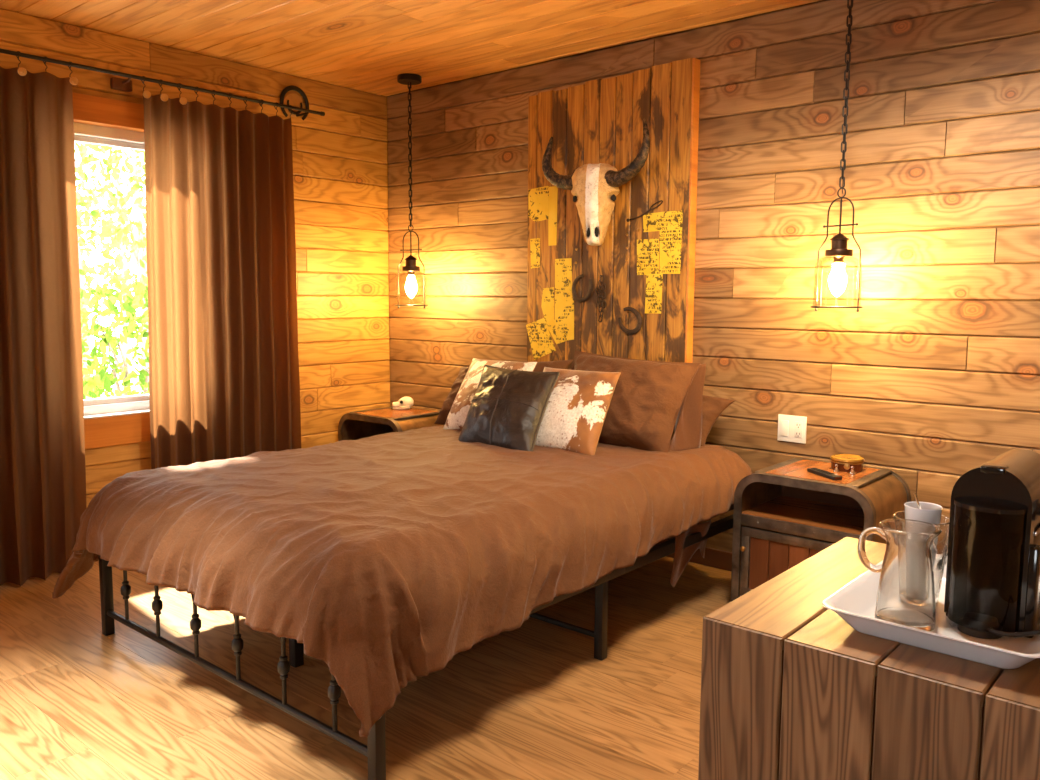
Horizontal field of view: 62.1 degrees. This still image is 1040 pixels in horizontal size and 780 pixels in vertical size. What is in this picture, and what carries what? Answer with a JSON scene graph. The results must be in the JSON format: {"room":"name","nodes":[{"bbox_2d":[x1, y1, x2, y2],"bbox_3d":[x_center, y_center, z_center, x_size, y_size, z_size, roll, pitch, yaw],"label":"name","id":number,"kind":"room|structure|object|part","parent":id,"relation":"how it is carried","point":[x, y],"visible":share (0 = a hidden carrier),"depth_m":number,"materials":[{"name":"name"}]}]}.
{"room":"hotel room","nodes":[
{"label":"hotel room","id":0,"kind":"room"},
{"bbox_2d":[0,8,389,506],"bbox_3d":[-2.893,-0.347,3.067,0.150,2.590,6.503,6,8,40],"label":"wall","id":1,"kind":"structure","parent":0,"point":[340,157],"depth_m":4.93,"materials":[{"name":"orange wood"}]},
{"bbox_2d":[72,92,150,448],"bbox_3d":[-1.893,-0.553,4.181,0.150,1.613,1.020,6,8,40],"label":"window","id":2,"kind":"structure","parent":1,"relation":"in","point":[109,421],"depth_m":4.08,"materials":[{"name":"white plastic"}]},
{"bbox_3d":[-1.869,0.108,4.229,0.064,0.008,0.776,6,8,40],"label":"sill","id":3,"kind":"part","parent":2,"relation":"part of","materials":[{"name":"white plastic"}]},
{"bbox_2d":[0,48,324,115],"bbox_3d":[-2.018,-1.399,3.761,0.116,0.061,2.758,6,8,40],"label":"curtain rod","id":4,"kind":"object","parent":1,"relation":"attached to","point":[116,83],"visible":1,"depth_m":4.00,"materials":[{"name":"black metal"}]},
{"bbox_2d":[0,51,86,585],"bbox_3d":[-2.240,-0.277,3.502,0.154,2.237,0.974,6,8,40],"label":"window curtain","id":5,"kind":"object","parent":4,"relation":"hanging from","point":[43,469],"visible":0.98,"depth_m":3.71,"materials":[{"name":"brown fabric"}]},
{"bbox_2d":[141,76,300,468],"bbox_3d":[-1.505,-0.382,4.418,0.086,2.219,0.869,6,8,40],"label":"window curtain","id":6,"kind":"object","parent":4,"relation":"hanging from","point":[224,381],"visible":0.84,"depth_m":4.37,"materials":[{"name":"brown fabric"}]},
{"bbox_2d":[280,85,308,119],"bbox_3d":[-1.202,-1.573,4.702,0.109,0.176,0.187,6,8,40],"label":"horseshoe","id":7,"kind":"object","parent":1,"relation":"attached to","point":[292,99],"visible":0.85,"depth_m":4.72,"materials":[{"name":"black metal"}]},
{"bbox_2d":[0,556,731,779],"bbox_3d":[-0.429,1.160,1.146,6.601,0.060,6.423,6,8,40],"label":"floor","id":8,"kind":"structure","parent":0,"point":[532,701],"depth_m":2.68,"materials":[{"name":"brown wood"}]},
{"bbox_2d":[338,407,442,440],"bbox_3d":[-0.731,0.412,5.057,0.540,0.569,0.455,6,8,40],"label":"nightstand","id":9,"kind":"object","parent":8,"relation":"on","point":[355,425],"visible":0.3,"depth_m":5.01,"materials":[{"name":"brown wood"}]},
{"bbox_3d":[-0.852,0.428,4.917,0.540,0.567,0.030,6,8,40],"label":"frame","id":10,"kind":"part","parent":9,"relation":"part of","materials":[{"name":"metal"}]},
{"bbox_2d":[392,397,413,409],"bbox_3d":[-0.699,0.078,5.144,0.132,0.076,0.092,-1,6,-9],"label":"ornament","id":11,"kind":"object","parent":9,"relation":"on","point":[404,403],"visible":1,"depth_m":5.12,"materials":[{"name":"white ceramic"}]},
{"bbox_2d":[98,514,732,779],"bbox_3d":[-0.268,0.661,3.445,1.556,0.431,2.094,6,8,40],"label":"bed","id":12,"kind":"object","parent":8,"relation":"on","point":[375,750],"visible":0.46,"depth_m":2.90,"materials":[{"name":"black metal"}]},
{"bbox_3d":[-1.516,0.686,3.163,0.034,0.430,0.034,6,8,40],"label":"post","id":13,"kind":"part","parent":12,"relation":"part of","materials":[{"name":"black metal"}]},
{"bbox_3d":[-0.940,0.872,2.683,1.488,0.023,0.023,6,8,40],"label":"foot rail","id":14,"kind":"part","parent":12,"relation":"part of","materials":[{"name":"black metal"}]},
{"bbox_3d":[-0.756,0.783,2.910,0.036,0.300,0.036,6,8,40],"label":"leg","id":15,"kind":"part","parent":12,"relation":"part of","materials":[{"name":"black metal"}]},
{"bbox_3d":[-0.363,0.800,2.176,0.034,0.430,0.034,6,8,40],"label":"post","id":16,"kind":"part","parent":12,"relation":"part of","materials":[{"name":"black metal"}]},
{"bbox_3d":[0.280,0.786,2.980,0.034,0.290,0.034,6,8,40],"label":"leg","id":17,"kind":"part","parent":12,"relation":"part of","materials":[{"name":"black metal"}]},
{"bbox_3d":[0.294,0.626,2.955,0.040,0.043,2.026,6,8,40],"label":"rail","id":18,"kind":"part","parent":12,"relation":"part of","materials":[{"name":"black metal"}]},
{"bbox_2d":[670,504,733,586],"bbox_3d":[-0.237,0.538,3.439,1.504,0.414,2.050,6,8,40],"label":"blanket","id":19,"kind":"object","parent":12,"relation":"on","point":[682,557],"visible":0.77,"depth_m":3.38,"materials":[{"name":"brown fabric"}]},
{"bbox_2d":[52,425,751,736],"bbox_3d":[-0.334,0.496,3.363,1.789,0.501,2.186,6,8,40],"label":"duvet","id":20,"kind":"object","parent":19,"relation":"on","point":[388,556],"visible":0.84,"depth_m":2.60,"materials":[{"name":"brown fabric"}]},
{"bbox_2d":[443,358,537,429],"bbox_3d":[-0.154,0.031,4.132,0.485,0.338,0.309,6,8,40],"label":"throw cushion","id":21,"kind":"object","parent":20,"relation":"on","point":[456,418],"visible":0.31,"depth_m":4.13,"materials":[{"name":"brown fabric"}]},
{"bbox_2d":[434,359,572,424],"bbox_3d":[-0.103,0.017,4.248,0.660,0.354,0.337,6,8,40],"label":"bed pillow","id":22,"kind":"object","parent":20,"relation":"on","point":[448,402],"visible":0.23,"depth_m":4.29,"materials":[{"name":"brown fabric"}]},
{"bbox_2d":[458,365,559,451],"bbox_3d":[-0.059,0.080,3.738,0.518,0.335,0.324,6,8,40],"label":"throw cushion","id":23,"kind":"object","parent":20,"relation":"on","point":[507,409],"visible":0.94,"depth_m":3.66,"materials":[{"name":"leather"}]},
{"bbox_2d":[535,367,620,454],"bbox_3d":[0.200,0.086,3.693,0.480,0.328,0.308,6,8,40],"label":"throw cushion","id":24,"kind":"object","parent":20,"relation":"on","point":[579,401],"visible":0.77,"depth_m":3.60,"materials":[{"name":"brown fabric"}]},
{"bbox_2d":[571,350,705,452],"bbox_3d":[0.450,0.042,3.783,0.645,0.397,0.352,6,8,40],"label":"bed pillow","id":25,"kind":"object","parent":20,"relation":"on","point":[649,397],"visible":0.7,"depth_m":3.65,"materials":[{"name":"brown fabric"}]},
{"bbox_2d":[671,395,735,445],"bbox_3d":[0.638,0.085,3.934,0.680,0.282,0.213,6,8,40],"label":"bed pillow","id":26,"kind":"object","parent":20,"relation":"on","point":[712,407],"visible":0.17,"depth_m":3.76,"materials":[{"name":"brown fabric"}]},
{"bbox_2d":[731,458,910,601],"bbox_3d":[1.184,0.602,3.420,0.540,0.569,0.455,6,8,40],"label":"nightstand","id":27,"kind":"object","parent":8,"relation":"on","point":[785,514],"visible":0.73,"depth_m":3.36,"materials":[{"name":"brown wood"}]},
{"bbox_3d":[1.060,0.696,3.286,0.398,0.211,0.012,6,8,40],"label":"door panel","id":28,"kind":"part","parent":27,"relation":"part of","materials":[{"name":"red wood"}]},
{"bbox_3d":[1.058,0.696,3.283,0.468,0.280,0.015,6,8,40],"label":"door","id":29,"kind":"part","parent":27,"relation":"part of","materials":[{"name":"wood"}]},
{"bbox_2d":[742,496,863,534],"bbox_3d":[1.192,0.499,3.418,0.501,0.018,0.393,6,8,40],"label":"shelf","id":30,"kind":"object","parent":27,"relation":"attached to","point":[802,515],"depth_m":3.40,"materials":[{"name":"brown wood"}]},
{"bbox_2d":[807,468,841,479],"bbox_3d":[1.165,0.320,3.304,0.038,0.016,0.172,-1,7,-15],"label":"remote control","id":31,"kind":"object","parent":27,"relation":"on","point":[817,471],"visible":1,"depth_m":3.28,"materials":[{"name":"black plastic"}]},
{"bbox_2d":[833,464,838,471],"bbox_3d":[1.237,0.305,3.375,0.023,0.031,0.023,6,8,40],"label":"ornament","id":32,"kind":"object","parent":27,"relation":"on","point":[836,469],"visible":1,"depth_m":3.37,"materials":[{"name":"silver metal"}]},
{"bbox_2d":[830,454,864,471],"bbox_3d":[1.297,0.289,3.425,0.127,0.053,0.127,6,8,40],"label":"trinket box","id":33,"kind":"object","parent":27,"relation":"on","point":[844,461],"visible":0.99,"depth_m":3.38,"materials":[{"name":"orange metal"}]},
{"bbox_3d":[1.297,0.271,3.423,0.125,0.016,0.125,6,8,40],"label":"box lid","id":34,"kind":"part","parent":33,"relation":"part of","materials":[{"name":"orange metal"}]},
{"bbox_2d":[849,466,854,473],"bbox_3d":[1.288,0.308,3.345,0.023,0.031,0.023,6,8,40],"label":"ornament","id":35,"kind":"object","parent":27,"relation":"on","point":[851,471],"visible":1,"depth_m":3.34,"materials":[{"name":"silver metal"}]},
{"bbox_3d":[1.324,0.586,3.582,0.540,0.567,0.026,6,8,40],"label":"frame","id":36,"kind":"part","parent":27,"relation":"part of","materials":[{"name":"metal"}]},
{"bbox_2d":[698,537,1039,779],"bbox_3d":[0.836,0.738,1.323,0.933,0.747,0.610,6,8,40],"label":"wooden counter","id":37,"kind":"object","parent":8,"relation":"on","point":[790,690],"visible":0.84,"depth_m":1.24,"materials":[{"name":"brown wood"}]},
{"bbox_3d":[0.639,0.763,1.095,0.933,0.746,0.004,6,8,40],"label":"panel","id":38,"kind":"part","parent":37,"relation":"part of","materials":[{"name":"brown wood"}]},
{"bbox_2d":[822,560,1039,668],"bbox_3d":[0.687,0.337,1.350,0.298,0.041,0.402,6,8,40],"label":"serving tray","id":39,"kind":"object","parent":37,"relation":"on","point":[855,602],"visible":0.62,"depth_m":1.25,"materials":[{"name":"white ceramic"}]},
{"bbox_2d":[858,519,941,630],"bbox_3d":[0.581,0.279,1.312,0.087,0.152,0.105,-2,7,-21],"label":"glass pitcher","id":40,"kind":"object","parent":39,"relation":"on","point":[906,587],"visible":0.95,"depth_m":1.28,"materials":[{"name":"clear glass"}]},
{"bbox_3d":[0.545,0.246,1.330,0.047,0.071,0.012,4,7,28],"label":"handle","id":41,"kind":"part","parent":40,"relation":"part of","materials":[{"name":"clear glass"}]},
{"bbox_2d":[893,511,949,603],"bbox_3d":[0.654,0.275,1.411,0.089,0.138,0.089,6,8,40],"label":"glass tumbler","id":42,"kind":"object","parent":39,"relation":"on","point":[940,544],"visible":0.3,"depth_m":1.38,"materials":[{"name":"clear glass"}]},
{"bbox_2d":[904,501,942,523],"bbox_3d":[0.654,0.261,1.409,0.057,0.149,0.057,6,8,40],"label":"paper cup","id":43,"kind":"object","parent":42,"relation":"in","point":[929,512],"visible":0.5,"depth_m":1.39,"materials":[{"name":"white paper"}]},
{"bbox_2d":[913,492,920,508],"bbox_3d":[0.651,0.215,1.385,0.042,0.101,0.020,-1,6,-12],"label":"spoon","id":44,"kind":"object","parent":43,"relation":"in","point":[914,493],"visible":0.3,"depth_m":1.38,"materials":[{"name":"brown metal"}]},
{"bbox_2d":[944,449,1039,638],"bbox_3d":[0.811,0.234,1.306,0.259,0.250,0.280,6,8,40],"label":"espresso machine","id":45,"kind":"object","parent":39,"relation":"on","point":[992,587],"visible":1,"depth_m":1.25,"materials":[{"name":"black plastic"}]},
{"bbox_3d":[0.680,0.262,1.268,0.095,0.176,0.040,6,8,40],"label":"water tank","id":46,"kind":"part","parent":45,"relation":"part of","materials":[{"name":"black plastic"}]},
{"bbox_3d":[0.680,0.171,1.258,0.097,0.006,0.041,6,8,40],"label":"tank lid","id":47,"kind":"part","parent":45,"relation":"part of","materials":[{"name":"black plastic"}]},
{"bbox_3d":[0.766,0.347,1.217,0.210,0.044,0.052,4,7,27],"label":"power cord","id":48,"kind":"part","parent":45,"relation":"part of","materials":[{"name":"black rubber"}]},
{"bbox_3d":[0.795,0.273,1.324,0.004,0.138,0.140,6,8,40],"label":"panel","id":49,"kind":"part","parent":45,"relation":"part of","materials":[{"name":"silver"}]},
{"bbox_2d":[0,0,820,95],"bbox_3d":[-0.416,-1.355,0.869,6.601,0.120,6.423,6,8,40],"label":"ceiling","id":50,"kind":"structure","parent":0,"point":[361,45],"depth_m":3.87,"materials":[{"name":"brown wood"}]},
{"bbox_2d":[395,73,427,308],"bbox_3d":[-0.610,-1.091,4.808,0.188,1.268,0.188,-6,9,-44],"label":"pendant lamp","id":51,"kind":"object","parent":50,"relation":"hanging from","point":[408,79],"visible":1,"depth_m":4.81,"materials":[{"name":"black metal"}]},
{"bbox_3d":[-0.609,-1.300,4.785,0.017,0.801,0.017,-4,8,-36],"label":"chain","id":52,"kind":"part","parent":51,"relation":"part of","materials":[{"name":"black metal"}]},
{"bbox_2d":[402,255,419,274],"bbox_3d":[-0.612,-0.702,4.850,0.100,0.113,0.100,4,7,30],"label":"socket","id":53,"kind":"object","parent":51,"relation":"attached to","point":[410,267],"depth_m":4.82,"materials":[{"name":"brown metal"}]},
{"bbox_3d":[-0.613,-0.582,4.863,0.066,0.127,0.066,4,7,30],"label":"bulb","id":54,"kind":"part","parent":51,"relation":"part of","materials":[{"name":"white glass"}]},
{"bbox_2d":[811,0,862,311],"bbox_3d":[1.216,-0.920,3.245,0.188,1.247,0.188,-2,7,-20],"label":"pendant lamp","id":55,"kind":"object","parent":50,"relation":"hanging from","point":[838,251],"visible":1,"depth_m":3.26,"materials":[{"name":"black metal"}]},
{"bbox_3d":[1.214,-0.422,3.299,0.066,0.127,0.066,-4,8,-35],"label":"bulb","id":56,"kind":"part","parent":55,"relation":"part of","materials":[{"name":"white glass"}]},
{"bbox_2d":[825,233,852,262],"bbox_3d":[1.214,-0.541,3.286,0.100,0.113,0.100,-4,8,-35],"label":"socket","id":57,"kind":"object","parent":55,"relation":"attached to","point":[838,250],"depth_m":3.26,"materials":[{"name":"brown metal"}]},
{"bbox_3d":[1.218,-1.129,3.222,0.017,0.780,0.017,-1,6,-12],"label":"chain","id":58,"kind":"part","parent":55,"relation":"part of","materials":[{"name":"black metal"}]},
{"bbox_2d":[387,0,1039,551],"bbox_3d":[1.635,-0.355,3.361,6.731,2.590,0.150,6,8,40],"label":"wall","id":59,"kind":"structure","parent":0,"point":[936,377],"depth_m":3.56,"materials":[{"name":"brown wood"}]},
{"bbox_2d":[527,58,699,368],"bbox_3d":[0.419,-0.576,4.254,0.966,1.881,0.054,6,8,40],"label":"wall panel","id":60,"kind":"object","parent":59,"relation":"attached to","point":[597,121],"visible":0.6,"depth_m":4.13,"materials":[{"name":"brown wood"}]},
{"bbox_2d":[530,238,539,268],"bbox_3d":[0.078,-0.711,4.500,0.067,0.158,0.001,6,8,40],"label":"newspaper clipping","id":61,"kind":"object","parent":60,"relation":"attached to","point":[534,243],"visible":1,"depth_m":4.50,"materials":[{"name":"yellow paper"}]},
{"bbox_2d":[528,186,548,221],"bbox_3d":[0.095,-0.960,4.459,0.136,0.177,0.001,6,8,40],"label":"newspaper clipping","id":62,"kind":"object","parent":60,"relation":"attached to","point":[538,198],"visible":1,"depth_m":4.46,"materials":[{"name":"paper"}]},
{"bbox_2d":[526,318,555,359],"bbox_3d":[0.108,-0.266,4.520,0.204,0.225,0.001,6,8,40],"label":"newspaper clipping","id":63,"kind":"object","parent":60,"relation":"attached to","point":[541,342],"visible":1,"depth_m":4.52,"materials":[{"name":"yellow paper"}]},
{"bbox_2d":[548,186,557,245],"bbox_3d":[0.167,-0.887,4.405,0.062,0.297,0.001,6,8,40],"label":"newspaper clipping","id":64,"kind":"object","parent":60,"relation":"attached to","point":[553,191],"visible":0.86,"depth_m":4.40,"materials":[{"name":"paper"}]},
{"bbox_2d":[541,287,564,343],"bbox_3d":[0.183,-0.382,4.444,0.189,0.294,0.001,6,8,40],"label":"newspaper clipping","id":65,"kind":"object","parent":60,"relation":"attached to","point":[547,305],"visible":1,"depth_m":4.47,"materials":[{"name":"yellow paper"}]},
{"bbox_2d":[555,258,573,341],"bbox_3d":[0.227,-0.455,4.398,0.127,0.427,0.001,6,8,40],"label":"newspaper clipping","id":66,"kind":"object","parent":60,"relation":"attached to","point":[564,301],"visible":1,"depth_m":4.40,"materials":[{"name":"yellow paper"}]},
{"bbox_2d":[572,274,592,301],"bbox_3d":[0.311,-0.508,4.310,0.130,0.140,0.015,6,8,40],"label":"horseshoe","id":67,"kind":"object","parent":60,"relation":"attached to","point":[576,297],"visible":1,"depth_m":4.31,"materials":[{"name":"metal"}]},
{"bbox_2d":[542,119,649,245],"bbox_3d":[0.365,-0.973,4.121,0.616,0.554,0.158,5,8,35],"label":"skull","id":68,"kind":"object","parent":60,"relation":"attached to","point":[595,187],"visible":1,"depth_m":4.08,"materials":[{"name":"white"}]},
{"bbox_2d":[595,275,605,321],"bbox_3d":[0.398,-0.447,4.235,0.053,0.231,0.030,6,8,40],"label":"chain","id":69,"kind":"object","parent":60,"relation":"attached to","point":[600,281],"visible":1,"depth_m":4.23,"materials":[{"name":"metal"}]},
{"bbox_2d":[618,307,641,334],"bbox_3d":[0.527,-0.332,4.142,0.138,0.132,0.015,6,8,40],"label":"horseshoe","id":70,"kind":"object","parent":60,"relation":"attached to","point":[637,314],"visible":1,"depth_m":4.13,"materials":[{"name":"metal"}]},
{"bbox_2d":[626,200,662,221],"bbox_3d":[0.582,-0.837,4.044,0.199,0.090,0.010,6,8,40],"label":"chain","id":71,"kind":"object","parent":60,"relation":"attached to","point":[650,209],"visible":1,"depth_m":4.03,"materials":[{"name":"black metal"}]},
{"bbox_2d":[637,238,658,274],"bbox_3d":[0.600,-0.625,4.057,0.126,0.167,0.001,6,8,40],"label":"newspaper clipping","id":72,"kind":"object","parent":60,"relation":"attached to","point":[647,249],"visible":1,"depth_m":4.06,"materials":[{"name":"yellow paper"}]},
{"bbox_2d":[645,274,662,313],"bbox_3d":[0.627,-0.452,4.051,0.093,0.186,0.001,6,8,40],"label":"newspaper clipping","id":73,"kind":"object","parent":60,"relation":"attached to","point":[653,297],"visible":1,"depth_m":4.05,"materials":[{"name":"yellow paper"}]},
{"bbox_2d":[643,210,682,231],"bbox_3d":[0.657,-0.778,3.991,0.212,0.089,0.001,6,8,40],"label":"newspaper clipping","id":74,"kind":"object","parent":60,"relation":"attached to","point":[668,220],"visible":1,"depth_m":3.99,"materials":[{"name":"yellow paper"}]},
{"bbox_2d":[660,230,681,273],"bbox_3d":[0.692,-0.645,3.976,0.120,0.219,0.001,6,8,40],"label":"newspaper clipping","id":75,"kind":"object","parent":60,"relation":"attached to","point":[670,241],"visible":1,"depth_m":3.98,"materials":[{"name":"yellow paper"}]},
{"bbox_2d":[654,540,731,570],"bbox_3d":[1.575,0.847,3.430,6.331,0.085,0.017,6,8,40],"label":"baseboard","id":76,"kind":"structure","parent":59,"relation":"attached to","point":[715,558],"depth_m":4.00,"materials":[{"name":"brown wood"}]},
{"bbox_2d":[777,414,806,443],"bbox_3d":[1.169,0.167,3.713,0.126,0.115,0.010,6,8,40],"label":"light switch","id":77,"kind":"object","parent":59,"relation":"attached to","point":[791,428],"visible":1,"depth_m":3.71,"materials":[{"name":"white plastic"}]},
{"bbox_2d":[794,421,802,437],"bbox_3d":[1.191,0.169,3.691,0.034,0.068,0.002,6,8,40],"label":"outlet","id":78,"kind":"object","parent":77,"relation":"attached to","point":[798,425],"depth_m":3.69,"materials":[{"name":"white plastic"}]},
{"label":"outside","id":79,"kind":"structure","parent":0,"visible":0},
{"bbox_2d":[90,339,140,397],"bbox_3d":[-9.741,-0.022,15.063,25.709,0.150,34.000,6,8,40],"label":"ground","id":80,"kind":"structure","parent":79,"point":[133,342],"depth_m":19.98,"materials":[{"name":"white"}]},
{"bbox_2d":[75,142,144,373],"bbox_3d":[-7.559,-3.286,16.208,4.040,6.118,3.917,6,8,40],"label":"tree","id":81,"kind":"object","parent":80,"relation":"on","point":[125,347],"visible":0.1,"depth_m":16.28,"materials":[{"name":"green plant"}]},
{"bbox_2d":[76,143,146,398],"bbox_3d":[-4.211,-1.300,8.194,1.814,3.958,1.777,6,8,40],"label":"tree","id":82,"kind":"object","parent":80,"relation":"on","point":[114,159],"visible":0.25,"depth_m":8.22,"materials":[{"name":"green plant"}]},
{"bbox_2d":[75,142,148,391],"bbox_3d":[-5.211,-1.949,11.895,2.634,4.429,2.642,6,8,40],"label":"tree","id":83,"kind":"object","parent":80,"relation":"on","point":[138,213],"visible":0.18,"depth_m":11.69,"materials":[{"name":"green plant"}]},
{"bbox_2d":[80,274,148,398],"bbox_3d":[-3.260,-0.147,7.314,1.317,1.667,1.360,6,8,40],"label":"bush","id":84,"kind":"object","parent":80,"relation":"on","point":[95,385],"visible":0.31,"depth_m":7.00,"materials":[{"name":"green plant"}]},
{"bbox_3d":[-3.178,0.025,7.292,0.861,1.332,0.846,-1,6,-10],"label":"stem","id":85,"kind":"part","parent":84,"relation":"part of","materials":[{"name":"green plant"}]}
]}

